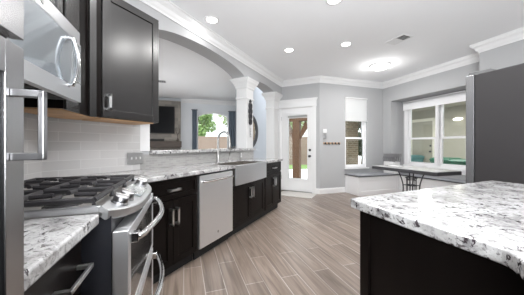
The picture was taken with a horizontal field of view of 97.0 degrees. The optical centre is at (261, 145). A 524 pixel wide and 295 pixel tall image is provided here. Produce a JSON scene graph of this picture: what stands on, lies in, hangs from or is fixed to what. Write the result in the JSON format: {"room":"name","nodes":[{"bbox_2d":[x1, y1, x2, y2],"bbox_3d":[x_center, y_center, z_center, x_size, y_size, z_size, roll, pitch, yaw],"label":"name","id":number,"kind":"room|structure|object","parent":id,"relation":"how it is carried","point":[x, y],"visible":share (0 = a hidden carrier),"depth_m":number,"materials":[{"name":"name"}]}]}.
{"room":"kitchen","nodes":[
{"label":"kitchen","id":0,"kind":"room"},
{"bbox_2d":[42,0,281,177],"bbox_3d":[-0.673,-0.240,3.889,0.280,2.800,4.770,0,0,26],"label":"wall","id":1,"kind":"structure","parent":0,"point":[74,147],"depth_m":2.12,"materials":[{"name":"tile"}]},
{"bbox_2d":[24,0,100,119],"bbox_3d":[-1.352,-0.703,1.590,0.336,0.994,0.640,0,0,-13],"label":"upper cabinet","id":2,"kind":"object","parent":1,"relation":"attached to","point":[84,15],"visible":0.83,"depth_m":1.66,"materials":[{"name":"brown wood"}]},
{"bbox_2d":[82,0,158,124],"bbox_3d":[-1.225,-0.703,2.050,0.355,0.994,0.515,0,0,26],"label":"upper cabinet","id":3,"kind":"object","parent":1,"relation":"attached to","point":[129,35],"visible":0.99,"depth_m":1.96,"materials":[{"name":"brown wood"}]},
{"bbox_2d":[127,152,142,163],"bbox_3d":[-1.269,0.127,2.331,0.016,0.116,0.164,0,0,26],"label":"switch plate","id":4,"kind":"object","parent":1,"relation":"attached to","point":[133,157],"visible":1,"depth_m":2.32,"materials":[{"name":"metal"}]},
{"bbox_2d":[140,124,149,150],"bbox_3d":[-1.236,-0.580,2.446,0.012,1.280,0.115,0,0,26],"label":"trim","id":5,"kind":"structure","parent":1,"relation":"attached to","point":[144,128],"depth_m":2.45,"materials":[{"name":"white paint"}]},
{"bbox_2d":[140,150,253,168],"bbox_3d":[-0.718,0.171,3.495,0.010,0.151,2.455,0,0,26],"label":"backsplash ledge","id":6,"kind":"object","parent":1,"relation":"attached to","point":[175,159],"visible":0.79,"depth_m":2.99,"materials":[{"name":"tile"}]},
{"bbox_2d":[149,148,255,153],"bbox_3d":[-0.811,0.074,3.615,0.375,0.040,2.353,0,0,26],"label":"ledge slab","id":7,"kind":"object","parent":1,"relation":"attached to","point":[170,151],"visible":0.76,"depth_m":3.13,"materials":[{"name":"stone"}]},
{"bbox_2d":[230,76,258,147],"bbox_3d":[-0.331,-0.608,4.522,0.380,1.324,0.440,0,0,26],"label":"column","id":8,"kind":"structure","parent":7,"relation":"on","point":[244,86],"depth_m":4.40,"materials":[{"name":"paint"}]},
{"bbox_2d":[248,99,252,124],"bbox_3d":[-0.224,-0.645,4.470,0.057,0.510,0.146,0,0,26],"label":"scroll ornament","id":9,"kind":"object","parent":8,"relation":"attached to","point":[250,111],"visible":1,"depth_m":4.45,"materials":[{"name":"metal"}]},
{"bbox_2d":[140,0,523,88],"bbox_3d":[2.234,-1.570,3.553,6.562,0.140,5.522,0,0,14],"label":"crown molding","id":10,"kind":"structure","parent":1,"relation":"attached to","point":[167,8],"depth_m":4.02,"materials":[{"name":"white paint"}]},
{"bbox_2d":[159,97,235,148],"bbox_3d":[-2.992,-0.240,8.169,6.550,2.800,0.140,0,0,-19],"label":"wall","id":11,"kind":"structure","parent":0,"point":[186,112],"depth_m":8.24,"materials":[{"name":"paint"}]},
{"bbox_2d":[191,109,196,148],"bbox_3d":[-2.394,-0.070,8.227,0.220,2.420,0.129,0,0,-19],"label":"curtain","id":12,"kind":"object","parent":11,"relation":"hanging from","point":[194,111],"visible":0.6,"depth_m":8.20,"materials":[{"name":"blue fabric"}]},
{"bbox_2d":[181,98,235,105],"bbox_3d":[-1.358,-1.570,8.596,3.080,0.140,0.095,0,0,-19],"label":"crown molding","id":13,"kind":"structure","parent":11,"relation":"attached to","point":[183,100],"depth_m":8.39,"materials":[{"name":"white paint"}]},
{"bbox_2d":[197,112,228,148],"bbox_3d":[-1.798,-0.435,8.524,1.260,1.570,0.150,0,0,-19],"label":"window","id":14,"kind":"structure","parent":11,"relation":"in","point":[207,112],"depth_m":8.60,"materials":[{"name":"white paint"}]},
{"bbox_2d":[228,111,235,147],"bbox_3d":[-1.072,-0.070,8.673,0.410,2.420,0.129,0,0,-19],"label":"curtain","id":15,"kind":"object","parent":11,"relation":"hanging from","point":[232,114],"visible":0.33,"depth_m":8.63,"materials":[{"name":"blue fabric"}]},
{"bbox_2d":[236,87,265,157],"bbox_3d":[-0.043,-0.240,7.455,0.559,2.800,3.461,0,0,12],"label":"wall","id":16,"kind":"structure","parent":0,"point":[259,103],"depth_m":6.72,"materials":[{"name":"paint"}]},
{"bbox_2d":[253,115,257,146],"bbox_3d":[-0.329,-0.390,6.157,0.038,0.950,0.950,0,0,26],"label":"round mirror","id":17,"kind":"object","parent":16,"relation":"attached to","point":[255,125],"visible":0.23,"depth_m":6.40,"materials":[{"name":"metal"}]},
{"bbox_2d":[253,122,255,140],"bbox_3d":[-0.330,-0.390,6.157,0.027,0.650,0.650,0,0,26],"label":"mirror glass","id":18,"kind":"object","parent":17,"relation":"attached to","point":[254,123],"depth_m":6.38,"materials":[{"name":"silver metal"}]},
{"bbox_2d":[153,191,379,294],"bbox_3d":[-1.470,1.220,4.127,14.700,0.120,10.490,0,0,26],"label":"floor","id":19,"kind":"structure","parent":0,"point":[303,246],"depth_m":2.40,"materials":[{"name":"brown wood"}]},
{"bbox_2d":[0,0,46,294],"bbox_3d":[-0.645,-0.040,0.020,0.737,2.400,0.660,0,0,-19],"label":"refrigerator","id":20,"kind":"object","parent":19,"relation":"on","point":[13,93],"visible":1,"depth_m":0.41,"materials":[{"name":"silver metal"}]},
{"bbox_2d":[24,240,93,294],"bbox_3d":[-0.850,0.723,0.542,0.685,0.874,0.400,0,0,-19],"label":"base cabinet","id":21,"kind":"object","parent":19,"relation":"on","point":[64,277],"visible":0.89,"depth_m":0.68,"materials":[{"name":"brown wood"}]},
{"bbox_2d":[24,214,98,291],"bbox_3d":[-0.849,0.266,0.533,0.688,0.040,0.423,0,0,-19],"label":"countertop","id":22,"kind":"structure","parent":21,"relation":"on","point":[46,240],"depth_m":0.62,"materials":[{"name":"stone"}]},
{"bbox_2d":[24,174,164,294],"bbox_3d":[-0.893,0.650,1.153,0.754,0.919,0.760,0,0,-19],"label":"gas range","id":23,"kind":"object","parent":19,"relation":"on","point":[120,247],"visible":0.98,"depth_m":0.94,"materials":[{"name":"silver metal"}]},
{"bbox_2d":[24,181,134,219],"bbox_3d":[-0.978,0.252,1.125,0.575,0.027,0.760,0,0,-19],"label":"cooktop","id":24,"kind":"object","parent":23,"relation":"in","point":[106,202],"depth_m":0.86,"materials":[{"name":"metal"}]},
{"bbox_2d":[150,100,181,149],"bbox_3d":[-3.245,-0.168,7.745,1.060,2.655,0.498,0,0,-19],"label":"fireplace","id":25,"kind":"object","parent":19,"relation":"on","point":[169,142],"visible":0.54,"depth_m":7.71,"materials":[{"name":"stone"}]},
{"bbox_2d":[150,106,174,133],"bbox_3d":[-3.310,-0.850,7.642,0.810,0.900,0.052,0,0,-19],"label":"television","id":26,"kind":"object","parent":25,"relation":"attached to","point":[166,124],"visible":0.59,"depth_m":7.66,"materials":[{"name":"black plastic"}]},
{"bbox_2d":[148,175,196,283],"bbox_3d":[-1.027,0.723,2.155,0.635,0.874,0.630,0,0,26],"label":"base cabinet","id":27,"kind":"object","parent":19,"relation":"on","point":[175,234],"visible":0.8,"depth_m":2.06,"materials":[{"name":"brown wood"}]},
{"bbox_2d":[193,170,233,259],"bbox_3d":[-0.727,0.728,2.704,0.656,0.865,0.596,0,0,26],"label":"dishwasher","id":28,"kind":"object","parent":19,"relation":"on","point":[214,192],"visible":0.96,"depth_m":2.53,"materials":[{"name":"silver metal"}]},
{"bbox_2d":[228,178,263,237],"bbox_3d":[-0.408,0.833,3.405,0.635,0.655,0.920,0,0,26],"label":"base cabinet","id":29,"kind":"object","parent":19,"relation":"on","point":[248,198],"visible":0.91,"depth_m":3.22,"materials":[{"name":"brown wood"}]},
{"bbox_2d":[261,161,280,216],"bbox_3d":[-0.043,0.723,4.140,0.635,0.874,0.700,0,0,26],"label":"base cabinet","id":30,"kind":"object","parent":19,"relation":"on","point":[272,181],"visible":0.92,"depth_m":3.96,"materials":[{"name":"brown wood"}]},
{"bbox_2d":[50,158,282,182],"bbox_3d":[-0.669,0.266,2.600,0.871,0.040,4.034,0,0,26],"label":"countertop","id":31,"kind":"structure","parent":30,"relation":"on","point":[171,172],"depth_m":2.28,"materials":[{"name":"stone"}]},
{"bbox_2d":[216,131,230,161],"bbox_3d":[-0.555,0.016,3.361,0.255,0.461,0.056,0,0,26],"label":"faucet","id":32,"kind":"object","parent":31,"relation":"on","point":[221,132],"visible":0.97,"depth_m":3.38,"materials":[{"name":"silver metal"}]},
{"bbox_2d":[214,161,265,185],"bbox_3d":[-0.314,0.374,3.359,0.463,0.252,0.880,0,0,26],"label":"sink","id":33,"kind":"object","parent":31,"relation":"in","point":[244,172],"visible":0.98,"depth_m":3.18,"materials":[{"name":"silver metal"}]},
{"bbox_2d":[261,91,282,158],"bbox_3d":[0.255,-0.055,5.705,0.380,2.430,0.440,0,0,26],"label":"column","id":34,"kind":"structure","parent":19,"relation":"on","point":[272,99],"depth_m":5.59,"materials":[{"name":"paint"}]},
{"bbox_2d":[281,191,316,198],"bbox_3d":[0.817,1.154,5.477,0.840,0.012,0.540,0,0,26],"label":"door mat","id":35,"kind":"object","parent":19,"relation":"on","point":[283,193],"visible":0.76,"depth_m":5.43,"materials":[{"name":"white fabric"}]},
{"bbox_2d":[344,172,398,195],"bbox_3d":[2.705,0.924,5.723,1.220,0.472,0.493,0,0,-19],"label":"window bench","id":36,"kind":"object","parent":19,"relation":"on","point":[364,183],"visible":0.92,"depth_m":5.52,"materials":[{"name":"paint"}]},
{"bbox_2d":[345,172,398,176],"bbox_3d":[2.705,0.701,5.720,1.206,0.025,0.479,0,0,-19],"label":"cushion","id":37,"kind":"object","parent":36,"relation":"on","point":[364,174],"depth_m":5.57,"materials":[{"name":"grey fabric"}]},
{"bbox_2d":[383,153,401,173],"bbox_3d":[3.221,0.439,5.752,0.200,0.494,0.396,0,0,-19],"label":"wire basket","id":38,"kind":"object","parent":36,"relation":"on","point":[389,159],"visible":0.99,"depth_m":5.68,"materials":[{"name":"metal"}]},
{"bbox_2d":[372,165,461,191],"bbox_3d":[2.788,0.788,4.332,0.610,0.745,1.340,0,0,-19],"label":"table","id":39,"kind":"object","parent":19,"relation":"on","point":[423,171],"visible":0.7,"depth_m":4.19,"materials":[{"name":"stone"}]},
{"bbox_2d":[399,172,465,191],"bbox_3d":[3.761,0.928,5.128,0.408,0.464,1.795,0,0,-19],"label":"window bench","id":40,"kind":"object","parent":19,"relation":"on","point":[428,181],"visible":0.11,"depth_m":5.05,"materials":[{"name":"paint"}]},
{"bbox_2d":[400,172,465,182],"bbox_3d":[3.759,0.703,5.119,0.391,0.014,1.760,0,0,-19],"label":"cushion","id":41,"kind":"object","parent":40,"relation":"on","point":[426,177],"depth_m":4.95,"materials":[{"name":"grey fabric"}]},
{"bbox_2d":[351,181,523,294],"bbox_3d":[1.086,0.703,0.177,2.011,0.914,3.082,0,0,26],"label":"kitchen island","id":42,"kind":"object","parent":19,"relation":"on","point":[462,239],"visible":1,"depth_m":0.83,"materials":[{"name":"white stone"}]},
{"bbox_2d":[466,63,523,183],"bbox_3d":[2.397,0.242,1.925,0.900,1.795,0.837,0,0,-19],"label":"refrigerator","id":43,"kind":"object","parent":19,"relation":"on","point":[494,97],"visible":0.52,"depth_m":1.92,"materials":[{"name":"silver metal"}]},
{"bbox_2d":[280,83,318,188],"bbox_3d":[0.845,-0.240,5.870,1.240,2.800,0.130,0,0,26],"label":"wall","id":44,"kind":"structure","parent":0,"point":[306,90],"depth_m":5.63,"materials":[{"name":"paint"}]},
{"bbox_2d":[288,113,306,118],"bbox_3d":[0.881,-0.737,5.783,0.500,0.106,0.035,0,0,26],"label":"raised blind","id":45,"kind":"object","parent":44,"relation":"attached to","point":[302,115],"visible":1,"depth_m":5.76,"materials":[{"name":"fabric"}]},
{"bbox_2d":[278,97,317,193],"bbox_3d":[0.865,0.005,5.825,1.080,2.310,0.194,0,0,26],"label":"door","id":46,"kind":"structure","parent":44,"relation":"in","point":[304,105],"depth_m":5.79,"materials":[{"name":"paint"}]},
{"bbox_2d":[159,0,523,101],"bbox_3d":[-1.470,-1.700,4.127,14.700,0.120,10.490,0,0,26],"label":"ceiling","id":47,"kind":"structure","parent":0,"point":[442,31],"depth_m":3.49,"materials":[{"name":"paint"}]},
{"bbox_2d":[204,16,218,23],"bbox_3d":[-0.654,-1.635,3.025,0.190,0.010,0.190,0,0,26],"label":"recessed light","id":48,"kind":"object","parent":47,"relation":"in","point":[209,19],"visible":1,"depth_m":3.01,"materials":[{"name":"white"}]},
{"bbox_2d":[283,48,294,52],"bbox_3d":[0.464,-1.635,3.985,0.190,0.010,0.190,0,0,26],"label":"recessed light","id":49,"kind":"object","parent":47,"relation":"in","point":[288,50],"visible":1,"depth_m":3.98,"materials":[{"name":"white"}]},
{"bbox_2d":[326,0,342,4],"bbox_3d":[0.814,-1.635,2.610,0.190,0.010,0.190,0,0,26],"label":"recessed light","id":50,"kind":"object","parent":47,"relation":"in","point":[329,2],"visible":1,"depth_m":2.65,"materials":[{"name":"white paint"}]},
{"bbox_2d":[340,41,351,46],"bbox_3d":[1.357,-1.635,3.748,0.190,0.010,0.190,0,0,26],"label":"recessed light","id":51,"kind":"object","parent":47,"relation":"in","point":[347,43],"visible":1,"depth_m":3.75,"materials":[{"name":"white"}]},
{"bbox_2d":[370,62,390,70],"bbox_3d":[2.403,-1.591,4.724,0.380,0.097,0.380,0,0,26],"label":"dome light","id":52,"kind":"object","parent":47,"relation":"attached to","point":[378,66],"visible":1,"depth_m":4.63,"materials":[{"name":"white paint"}]},
{"bbox_2d":[385,34,412,44],"bbox_3d":[2.115,-1.634,3.582,0.210,0.012,0.310,0,0,-24],"label":"ceiling vent","id":53,"kind":"object","parent":47,"relation":"in","point":[403,37],"visible":1,"depth_m":3.57,"materials":[{"name":"white metal"}]},
{"bbox_2d":[319,83,382,188],"bbox_3d":[2.336,-0.240,5.936,2.080,2.800,0.140,0,0,-19],"label":"wall","id":54,"kind":"structure","parent":0,"point":[332,171],"depth_m":5.72,"materials":[{"name":"paint"}]},
{"bbox_2d":[316,187,344,193],"bbox_3d":[1.682,1.095,5.635,0.791,0.130,0.069,0,0,-14],"label":"baseboard","id":55,"kind":"structure","parent":54,"relation":"attached to","point":[337,189],"depth_m":5.62,"materials":[{"name":"white paint"}]},
{"bbox_2d":[323,142,339,144],"bbox_3d":[1.704,-0.045,5.619,0.480,0.065,0.055,0,0,-19],"label":"key rack","id":56,"kind":"object","parent":54,"relation":"attached to","point":[329,143],"visible":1,"depth_m":5.62,"materials":[{"name":"metal"}]},
{"bbox_2d":[345,97,366,121],"bbox_3d":[2.386,-0.907,5.881,0.674,0.595,0.045,0,0,-19],"label":"roller shade","id":57,"kind":"object","parent":54,"relation":"attached to","point":[355,108],"visible":1,"depth_m":5.87,"materials":[{"name":"fabric"}]},
{"bbox_2d":[344,122,368,168],"bbox_3d":[2.374,-0.310,5.917,0.740,1.800,0.180,0,0,-19],"label":"window","id":58,"kind":"structure","parent":54,"relation":"in","point":[363,124],"depth_m":6.01,"materials":[{"name":"paint"}]},
{"bbox_2d":[383,62,478,179],"bbox_3d":[3.825,-0.240,5.189,0.554,2.800,2.510,0,0,-19],"label":"wall","id":59,"kind":"structure","parent":0,"point":[453,80],"depth_m":5.55,"materials":[{"name":"paint"}]},
{"bbox_2d":[403,104,465,174],"bbox_3d":[3.976,-0.220,5.235,0.140,1.640,1.660,0,0,-19],"label":"window","id":60,"kind":"structure","parent":59,"relation":"in","point":[439,109],"depth_m":5.22,"materials":[{"name":"paint"}]},
{"bbox_2d":[403,90,465,110],"bbox_3d":[3.911,-1.001,5.213,0.074,0.218,1.620,0,0,-19],"label":"roller shade","id":61,"kind":"object","parent":60,"relation":"attached to","point":[459,96],"visible":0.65,"depth_m":5.17,"materials":[{"name":"fabric"}]},
{"bbox_2d":[412,104,465,158],"bbox_3d":[6.451,-0.028,6.766,0.152,2.625,7.700,0,0,-19],"label":"wall","id":62,"kind":"structure","parent":0,"point":[452,148],"depth_m":7.47,"materials":[{"name":"paint"}]},
{"bbox_2d":[411,118,434,162],"bbox_3d":[5.779,0.160,8.386,0.090,2.240,0.940,0,0,-19],"label":"door","id":63,"kind":"structure","parent":62,"relation":"in","point":[420,127],"depth_m":8.32,"materials":[{"name":"paint"}]},
{"bbox_2d":[412,101,465,111],"bbox_3d":[5.413,-1.310,5.730,2.780,0.100,6.400,0,0,-19],"label":"ceiling","id":64,"kind":"structure","parent":0,"point":[462,102],"depth_m":7.50,"materials":[{"name":"paint"}]},
{"bbox_2d":[479,39,523,70],"bbox_3d":[4.360,-0.240,2.019,0.459,2.800,3.840,0,0,-19],"label":"wall","id":65,"kind":"structure","parent":0,"point":[511,54],"depth_m":3.48,"materials":[{"name":"paint"}]},
{"bbox_3d":[-1.283,-0.240,0.502,0.130,2.800,2.472,0,0,-19],"label":"wall","id":66,"kind":"structure","parent":0,"visible":0},
{"bbox_2d":[24,112,41,179],"bbox_3d":[-1.361,-0.022,0.954,0.010,0.536,1.558,0,0,-19],"label":"wall","id":67,"kind":"structure","parent":66,"relation":"attached to","point":[32,168],"depth_m":1.58,"materials":[{"name":"tile"}]},
{"bbox_2d":[9,0,80,102],"bbox_3d":[-1.101,-0.453,0.937,0.458,0.405,0.760,0,0,-19],"label":"microwave","id":68,"kind":"object","parent":66,"relation":"attached to","point":[51,46],"visible":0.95,"depth_m":1.06,"materials":[{"name":"silver metal"}]},
{"bbox_2d":[49,0,62,14],"bbox_3d":[-1.158,-0.938,0.929,0.365,0.525,0.760,0,0,-19],"label":"upper cabinet","id":69,"kind":"object","parent":66,"relation":"attached to","point":[58,4],"visible":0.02,"depth_m":1.29,"materials":[{"name":"brown wood"}]},
{"label":"outside","id":70,"kind":"structure","parent":0,"visible":0},
{"bbox_2d":[289,159,360,178],"bbox_3d":[-1.161,1.323,12.294,31.000,0.075,27.000,0,0,26],"label":"patio slab","id":71,"kind":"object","parent":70,"point":[303,171],"depth_m":10.84,"materials":[{"name":"concrete"}]},
{"bbox_2d":[198,114,216,136],"bbox_3d":[-5.669,-1.115,21.354,2.524,4.810,2.928,0,0,26],"label":"tree","id":72,"kind":"object","parent":71,"relation":"on","point":[205,122],"visible":0.57,"depth_m":21.29,"materials":[{"name":"green plant"}]},
{"bbox_2d":[198,136,226,148],"bbox_3d":[-4.114,0.347,14.325,7.311,1.875,0.151,0,0,-14],"label":"wooden fence","id":73,"kind":"object","parent":71,"relation":"on","point":[206,142],"visible":0.07,"depth_m":14.48,"materials":[{"name":"brown wood"}]},
{"bbox_2d":[218,115,226,126],"bbox_3d":[-1.968,-1.493,19.360,2.616,5.566,3.383,0,0,26],"label":"tree","id":74,"kind":"object","parent":71,"relation":"on","point":[224,122],"visible":0.03,"depth_m":18.68,"materials":[{"name":"green plant"}]},
{"bbox_2d":[289,118,306,178],"bbox_3d":[1.207,0.085,8.018,1.100,2.400,0.300,0,0,26],"label":"patio post","id":75,"kind":"object","parent":71,"relation":"on","point":[297,133],"visible":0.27,"depth_m":7.90,"materials":[{"name":"brown wood"}]},
{"bbox_2d":[289,137,306,164],"bbox_3d":[2.311,0.348,15.445,5.471,1.874,0.150,0,0,-4],"label":"wooden fence","id":76,"kind":"object","parent":71,"relation":"on","point":[304,139],"visible":0.09,"depth_m":15.40,"materials":[{"name":"brown wood"}]},
{"bbox_2d":[289,121,306,136],"bbox_3d":[2.620,-1.323,19.508,3.234,5.230,3.675,0,0,45],"label":"tree","id":77,"kind":"object","parent":71,"relation":"on","point":[302,122],"visible":0.08,"depth_m":18.98,"materials":[{"name":"green plant"}]},
{"bbox_2d":[289,165,306,168],"bbox_3d":[2.595,1.268,13.959,5.215,0.035,2.512,0,0,-6],"label":"lawn","id":78,"kind":"structure","parent":71,"relation":"on","point":[290,166],"depth_m":13.50,"materials":[{"name":"green plant"}]},
{"bbox_2d":[345,121,357,164],"bbox_3d":[3.200,-0.477,8.583,0.700,3.525,0.220,0,0,-19],"label":"brick pier","id":79,"kind":"structure","parent":71,"relation":"on","point":[351,127],"depth_m":8.49,"materials":[{"name":"beige brick"}]},
{"bbox_2d":[358,122,361,163],"bbox_3d":[4.144,-0.131,9.509,2.038,2.844,1.847,0,0,26],"label":"shrub","id":80,"kind":"object","parent":71,"relation":"on","point":[359,123],"visible":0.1,"depth_m":9.23,"materials":[{"name":"green plant"}]},
{"bbox_2d":[411,155,424,161],"bbox_3d":[5.396,0.814,8.362,0.704,0.942,0.563,0,0,-19],"label":"wheelie bin","id":81,"kind":"object","parent":71,"relation":"on","point":[414,158],"visible":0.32,"depth_m":8.11,"materials":[{"name":"teal plastic"}]},
{"bbox_2d":[429,157,460,163],"bbox_3d":[5.367,0.820,6.727,0.696,0.931,0.557,0,0,-19],"label":"wheelie bin","id":82,"kind":"object","parent":71,"relation":"on","point":[445,159],"visible":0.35,"depth_m":6.50,"materials":[{"name":"green plastic"}]},
{"bbox_2d":[448,159,465,164],"bbox_3d":[5.271,0.820,5.914,0.696,0.931,0.557,0,0,-19],"label":"wheelie bin","id":83,"kind":"object","parent":71,"relation":"on","point":[453,161],"visible":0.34,"depth_m":5.87,"materials":[{"name":"green plastic"}]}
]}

